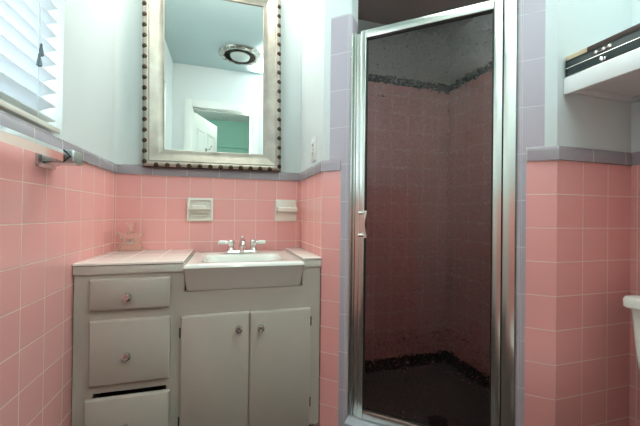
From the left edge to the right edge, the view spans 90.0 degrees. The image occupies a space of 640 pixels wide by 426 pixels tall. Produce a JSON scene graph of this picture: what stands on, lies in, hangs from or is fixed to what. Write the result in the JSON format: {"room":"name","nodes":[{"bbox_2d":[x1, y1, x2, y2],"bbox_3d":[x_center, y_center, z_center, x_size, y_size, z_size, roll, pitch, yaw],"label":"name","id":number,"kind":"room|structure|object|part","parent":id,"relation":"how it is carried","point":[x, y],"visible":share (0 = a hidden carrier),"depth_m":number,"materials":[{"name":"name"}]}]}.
{"room":"bathroom","nodes":[
{"label":"bathroom","id":0,"kind":"room"},
{"bbox_2d":[0,0,114,425],"bbox_3d":[-0.801,-0.230,0.721,0.120,2.450,1.633,1,0,-16],"label":"wall","id":1,"kind":"structure","parent":0,"point":[51,221],"depth_m":1.02,"materials":[{"name":"pink tile"}]},
{"bbox_2d":[0,125,82,169],"bbox_3d":[-0.682,-0.165,0.678,0.084,0.070,0.647,1,0,-16],"label":"towel bar","id":2,"kind":"object","parent":1,"relation":"attached to","point":[47,156],"visible":1,"depth_m":0.84,"materials":[{"name":"silver metal"}]},
{"bbox_3d":[-0.760,-0.164,0.942,0.084,0.070,0.097,1,0,-16],"label":"bar post","id":3,"kind":"part","parent":2,"relation":"part of","materials":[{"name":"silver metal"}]},
{"bbox_2d":[0,111,116,172],"bbox_3d":[-0.742,-0.213,0.748,0.008,0.046,1.613,1,0,-16],"label":"trim","id":4,"kind":"structure","parent":1,"relation":"attached to","point":[10,122],"depth_m":0.95,"materials":[{"name":"grey tile"}]},
{"bbox_2d":[114,0,448,371],"bbox_3d":[-0.094,-0.214,1.842,2.108,2.450,0.120,1,0,-16],"label":"wall","id":5,"kind":"structure","parent":0,"point":[157,204],"depth_m":1.75,"materials":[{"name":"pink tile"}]},
{"bbox_2d":[112,0,129,164],"bbox_3d":[-0.934,-0.840,1.508,0.050,1.221,0.050,1,0,-16],"label":"trim","id":6,"kind":"structure","parent":5,"relation":"attached to","point":[121,7],"depth_m":1.52,"materials":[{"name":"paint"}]},
{"bbox_2d":[187,198,212,220],"bbox_3d":[-0.603,-0.018,1.606,0.125,0.118,0.044,1,0,-16],"label":"soap dish","id":7,"kind":"object","parent":5,"relation":"attached to","point":[193,214],"visible":1,"depth_m":1.62,"materials":[{"name":"beige ceramic"}]},
{"bbox_2d":[191,205,205,207],"bbox_3d":[-0.608,-0.030,1.601,0.072,0.016,0.027,1,0,-16],"label":"soap bar","id":8,"kind":"object","parent":7,"relation":"on","point":[192,206],"visible":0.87,"depth_m":1.59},
{"bbox_2d":[188,208,210,209],"bbox_3d":[-0.602,-0.020,1.604,0.105,0.012,0.040,1,0,-16],"label":"tray","id":9,"kind":"object","parent":7,"relation":"on","point":[188,208],"depth_m":1.59,"materials":[{"name":"beige ceramic"}]},
{"bbox_2d":[116,164,298,180],"bbox_3d":[-0.540,-0.205,1.644,0.885,0.046,0.008,1,0,-16],"label":"trim","id":10,"kind":"structure","parent":5,"relation":"attached to","point":[124,168],"depth_m":1.63,"materials":[{"name":"grey tile"}]},
{"bbox_2d":[142,0,280,171],"bbox_3d":[-0.530,-0.707,1.627,0.665,0.971,0.047,0,0,-16],"label":"framed mirror","id":11,"kind":"object","parent":5,"relation":"attached to","point":[211,76],"visible":1,"depth_m":1.64,"materials":[{"name":"silver metal"}]},
{"bbox_2d":[164,0,262,153],"bbox_3d":[-0.536,-0.706,1.645,0.482,0.789,0.006,0,0,-16],"label":"mirror glass","id":12,"kind":"object","parent":11,"relation":"attached to","point":[213,49],"depth_m":1.64,"materials":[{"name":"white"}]},
{"bbox_2d":[275,199,297,220],"bbox_3d":[-0.178,-0.013,1.715,0.116,0.118,0.073,1,0,-16],"label":"toothbrush holder","id":13,"kind":"object","parent":5,"relation":"attached to","point":[285,210],"visible":1,"depth_m":1.73,"materials":[{"name":"beige ceramic"}]},
{"bbox_2d":[300,0,357,425],"bbox_3d":[0.033,-0.214,1.555,0.148,2.450,0.502,1,0,-16],"label":"wall","id":14,"kind":"structure","parent":0,"point":[328,26],"depth_m":1.35,"materials":[{"name":"pink tile"}]},
{"bbox_2d":[299,161,322,180],"bbox_3d":[-0.052,-0.200,1.567,0.008,0.046,0.431,1,0,-16],"label":"trim","id":15,"kind":"structure","parent":14,"relation":"attached to","point":[315,169],"depth_m":1.53,"materials":[{"name":"grey tile"}]},
{"bbox_2d":[311,136,316,162],"bbox_3d":[-0.031,-0.296,1.498,0.009,0.115,0.074,1,0,-16],"label":"wall outlet","id":16,"kind":"object","parent":14,"relation":"attached to","point":[313,141],"visible":1,"depth_m":1.48,"materials":[{"name":"white plastic"}]},
{"bbox_2d":[321,160,340,170],"bbox_3d":[0.046,-0.200,1.345,0.085,0.046,0.008,1,0,24],"label":"trim","id":17,"kind":"structure","parent":14,"relation":"attached to","point":[328,165],"depth_m":1.34,"materials":[{"name":"grey tile"}]},
{"bbox_2d":[358,0,491,36],"bbox_3d":[0.539,-1.283,1.505,0.871,0.299,0.889,1,0,-16],"label":"ceiling","id":18,"kind":"structure","parent":0,"point":[386,12],"depth_m":1.78,"materials":[{"name":"paint"}]},
{"bbox_2d":[365,362,488,425],"bbox_3d":[0.518,0.950,1.506,0.849,0.012,0.863,1,0,-16],"label":"floor","id":19,"kind":"structure","parent":0,"point":[396,373],"depth_m":1.67,"materials":[{"name":"tile"}]},
{"bbox_2d":[427,416,447,425],"bbox_3d":[0.531,0.942,1.446,0.090,0.004,0.090,1,0,-16],"label":"floor drain","id":20,"kind":"object","parent":19,"relation":"on","point":[434,421],"visible":0.2,"depth_m":1.44,"materials":[{"name":"black plastic"}]},
{"bbox_2d":[446,0,639,425],"bbox_3d":[1.106,-0.203,1.281,0.120,2.450,1.633,1,0,-16],"label":"wall","id":21,"kind":"structure","parent":0,"point":[484,145],"depth_m":1.78,"materials":[{"name":"pink tile"}]},
{"bbox_2d":[564,49,639,102],"bbox_3d":[1.029,-0.405,0.767,0.320,0.052,0.645,1,0,-16],"label":"wall shelf","id":22,"kind":"object","parent":21,"relation":"attached to","point":[618,79],"visible":1,"depth_m":0.98,"materials":[{"name":"white paint"}]},
{"bbox_2d":[565,23,639,77],"bbox_3d":[0.940,-0.467,0.779,0.171,0.068,0.563,1,0,-16],"label":"storage box","id":23,"kind":"object","parent":22,"relation":"on","point":[627,41],"visible":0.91,"depth_m":0.92,"materials":[{"name":"dark painted wood"},{"name":"white paint"},{"name":"bare light wood"}]},
{"bbox_3d":[0.875,-0.493,1.021,0.160,0.014,0.063,1,0,-16],"label":"lid","id":24,"kind":"part","parent":23,"relation":"part of","materials":[{"name":"plastic"}]},
{"bbox_3d":[0.954,-0.494,0.750,0.160,0.014,0.500,1,0,-16],"label":"lid","id":25,"kind":"part","parent":23,"relation":"part of","materials":[{"name":"plastic"}]},
{"bbox_2d":[631,151,639,165],"bbox_3d":[1.177,-0.189,0.810,0.008,0.046,0.649,1,0,-16],"label":"trim","id":26,"kind":"structure","parent":21,"relation":"attached to","point":[635,155],"depth_m":1.10,"materials":[{"name":"grey tile"}]},
{"bbox_2d":[514,0,631,425],"bbox_3d":[0.868,-0.207,1.128,0.424,2.450,0.136,1,0,-16],"label":"wall","id":27,"kind":"structure","parent":0,"point":[572,334],"depth_m":1.06,"materials":[{"name":"pink tile"}]},
{"bbox_2d":[526,145,558,160],"bbox_3d":[0.721,-0.193,1.037,0.087,0.046,0.008,1,0,24],"label":"trim","id":28,"kind":"structure","parent":27,"relation":"attached to","point":[542,153],"depth_m":1.03,"materials":[{"name":"grey tile"}]},
{"bbox_2d":[556,145,631,165],"bbox_3d":[0.920,-0.191,1.068,0.340,0.046,0.008,1,0,-16],"label":"trim","id":29,"kind":"structure","parent":27,"relation":"attached to","point":[566,153],"depth_m":1.06,"materials":[{"name":"grey tile"}]},
{"bbox_3d":[0.155,0.978,0.935,1.868,0.060,1.753,1,0,-16],"label":"floor","id":30,"kind":"structure","parent":0,"visible":0},
{"bbox_2d":[72,267,319,425],"bbox_3d":[-0.482,0.583,1.410,0.893,0.720,0.481,1,0,-16],"label":"vanity cabinet","id":31,"kind":"object","parent":30,"relation":"on","point":[149,350],"visible":0.99,"depth_m":1.21,"materials":[{"name":"beige paint"}]},
{"bbox_3d":[-0.682,0.506,1.131,0.029,0.029,0.026,1,0,-16],"label":"knob","id":32,"kind":"part","parent":31,"relation":"part of","materials":[{"name":"silver metal"}]},
{"bbox_3d":[-0.682,0.759,1.137,0.266,0.224,0.018,1,0,-16],"label":"drawer","id":33,"kind":"part","parent":31,"relation":"part of","materials":[{"name":"beige paint"}]},
{"bbox_3d":[-0.681,0.298,1.132,0.029,0.029,0.026,1,0,-16],"label":"knob","id":34,"kind":"part","parent":31,"relation":"part of","materials":[{"name":"silver metal"}]},
{"bbox_3d":[-0.681,0.495,1.154,0.259,0.228,0.018,1,0,-16],"label":"drawer","id":35,"kind":"part","parent":31,"relation":"part of","materials":[{"name":"beige paint"}]},
{"bbox_3d":[-0.682,0.290,1.154,0.257,0.108,0.018,1,0,-16],"label":"drawer","id":36,"kind":"part","parent":31,"relation":"part of","materials":[{"name":"beige paint"}]},
{"bbox_2d":[72,249,193,274],"bbox_3d":[-0.745,0.198,1.361,0.356,0.041,0.432,1,0,-16],"label":"countertop","id":37,"kind":"structure","parent":31,"relation":"on","point":[156,260],"depth_m":1.19,"materials":[{"name":"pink tile"}]},
{"bbox_2d":[117,223,143,250],"bbox_3d":[-0.880,0.111,1.488,0.108,0.131,0.042,1,0,-16],"label":"perfume bottle","id":38,"kind":"object","parent":37,"relation":"on","point":[130,241],"visible":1,"depth_m":1.47,"materials":[{"name":"clear glass"}]},
{"bbox_2d":[183,250,304,290],"bbox_3d":[-0.339,0.262,1.430,0.456,0.142,0.442,1,0,-16],"label":"sink","id":39,"kind":"object","parent":37,"relation":"in","point":[205,270],"visible":0.88,"depth_m":1.26,"materials":[{"name":"white ceramic"}]},
{"bbox_2d":[218,236,265,253],"bbox_3d":[-0.374,0.151,1.542,0.167,0.080,0.162,1,0,28],"label":"faucet","id":40,"kind":"object","parent":39,"relation":"on","point":[242,243],"visible":1,"depth_m":1.52,"materials":[{"name":"silver metal"}]},
{"bbox_3d":[-0.461,0.140,1.516,0.034,0.021,0.021,1,0,-16],"label":"lever","id":41,"kind":"part","parent":40,"relation":"part of","materials":[{"name":"white ceramic"}]},
{"bbox_3d":[-0.424,0.154,1.527,0.043,0.057,0.042,1,0,-16],"label":"handle","id":42,"kind":"part","parent":40,"relation":"part of","materials":[{"name":"silver metal"}]},
{"bbox_3d":[-0.362,0.148,1.501,0.040,0.065,0.132,1,0,-16],"label":"spout","id":43,"kind":"part","parent":40,"relation":"part of","materials":[{"name":"silver metal"}]},
{"bbox_3d":[-0.374,0.185,1.541,0.166,0.012,0.054,1,0,-16],"label":"plate","id":44,"kind":"part","parent":40,"relation":"part of","materials":[{"name":"silver metal"}]},
{"bbox_3d":[-0.324,0.155,1.556,0.043,0.057,0.042,1,0,-16],"label":"handle","id":45,"kind":"part","parent":40,"relation":"part of","materials":[{"name":"silver metal"}]},
{"bbox_3d":[-0.404,0.636,1.235,0.250,0.494,0.018,1,0,-16],"label":"door","id":46,"kind":"part","parent":31,"relation":"part of","materials":[{"name":"beige paint"}]},
{"bbox_3d":[-0.314,0.448,1.239,0.029,0.029,0.026,1,0,-16],"label":"knob","id":47,"kind":"part","parent":31,"relation":"part of","materials":[{"name":"silver metal"}]},
{"bbox_3d":[-0.234,0.452,1.263,0.029,0.029,0.026,1,0,-16],"label":"knob","id":48,"kind":"part","parent":31,"relation":"part of","materials":[{"name":"silver metal"}]},
{"bbox_3d":[-0.163,0.641,1.306,0.248,0.492,0.018,1,0,-16],"label":"door","id":49,"kind":"part","parent":31,"relation":"part of","materials":[{"name":"beige paint"}]},
{"bbox_2d":[285,247,321,266],"bbox_3d":[-0.092,0.208,1.552,0.080,0.041,0.432,1,0,-16],"label":"countertop","id":50,"kind":"structure","parent":31,"relation":"on","point":[310,259],"depth_m":1.37,"materials":[{"name":"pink tile"}]},
{"bbox_2d":[344,408,418,425],"bbox_3d":[0.388,0.894,1.208,0.583,0.118,0.140,1,0,24],"label":"curb","id":51,"kind":"object","parent":30,"relation":"on","point":[350,421],"visible":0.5,"depth_m":1.27,"materials":[{"name":"tile"}]},
{"bbox_2d":[348,0,516,425],"bbox_3d":[0.389,0.047,1.195,0.585,1.575,0.082,1,0,24],"label":"shower door","id":52,"kind":"structure","parent":51,"relation":"on","point":[503,42],"depth_m":1.19,"materials":[{"name":"glass"}]},
{"bbox_3d":[0.166,0.044,1.271,0.030,0.106,0.051,1,0,-25],"label":"pull handle","id":53,"kind":"part","parent":52,"relation":"part of","materials":[{"name":"silver metal"}]},
{"bbox_3d":[0.382,0.813,1.204,0.455,0.035,0.030,1,0,24],"label":"rail","id":54,"kind":"part","parent":52,"relation":"part of","materials":[{"name":"silver metal"}]},
{"bbox_3d":[0.401,-0.724,1.214,0.455,0.032,0.030,1,0,24],"label":"rail","id":55,"kind":"part","parent":52,"relation":"part of","materials":[{"name":"silver metal"}]},
{"bbox_3d":[0.645,0.049,1.098,0.038,1.574,0.045,1,0,24],"label":"hinge post","id":56,"kind":"part","parent":52,"relation":"part of","materials":[{"name":"silver metal"}]},
{"bbox_2d":[623,294,639,370],"bbox_3d":[0.866,0.600,0.708,0.627,0.711,0.481,1,0,-16],"label":"toilet","id":57,"kind":"object","parent":30,"relation":"on","point":[632,302],"visible":1,"depth_m":0.94,"materials":[{"name":"white ceramic"}]},
{"bbox_3d":[1.076,0.267,0.770,0.198,0.038,0.481,1,0,-16],"label":"tank lid","id":58,"kind":"part","parent":57,"relation":"part of","materials":[{"name":"white ceramic"}]},
{"bbox_3d":[1.077,0.430,0.772,0.181,0.288,0.454,1,0,-16],"label":"tank","id":59,"kind":"part","parent":57,"relation":"part of","materials":[{"name":"white ceramic"}]},
{"bbox_3d":[-0.802,-0.685,0.631,0.045,0.880,0.776,1,0,-16],"label":"window","id":60,"kind":"structure","parent":0,"visible":0},
{"bbox_2d":[0,0,59,133],"bbox_3d":[-0.730,-0.684,0.649,0.070,0.874,0.734,1,0,-16],"label":"window blind","id":61,"kind":"object","parent":60,"relation":"hanging from","point":[24,31],"visible":0.97,"depth_m":0.87,"materials":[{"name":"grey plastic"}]},
{"bbox_3d":[-0.736,-0.255,0.647,0.057,0.016,0.716,1,0,-16],"label":"rail","id":62,"kind":"part","parent":61,"relation":"part of","materials":[{"name":"white plastic"}]},
{"bbox_3d":[-0.781,-0.669,0.893,0.002,0.810,0.002,1,0,-16],"label":"ladder cord","id":63,"kind":"part","parent":61,"relation":"part of","materials":[{"name":"white fabric"}]},
{"bbox_3d":[-0.772,-0.749,0.883,0.004,0.630,0.002,1,0,10],"label":"pull cord","id":64,"kind":"part","parent":61,"relation":"part of","materials":[{"name":"white fabric"}]},
{"bbox_3d":[-0.772,-0.766,0.888,0.004,0.595,0.002,1,0,10],"label":"pull cord","id":65,"kind":"part","parent":61,"relation":"part of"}
]}

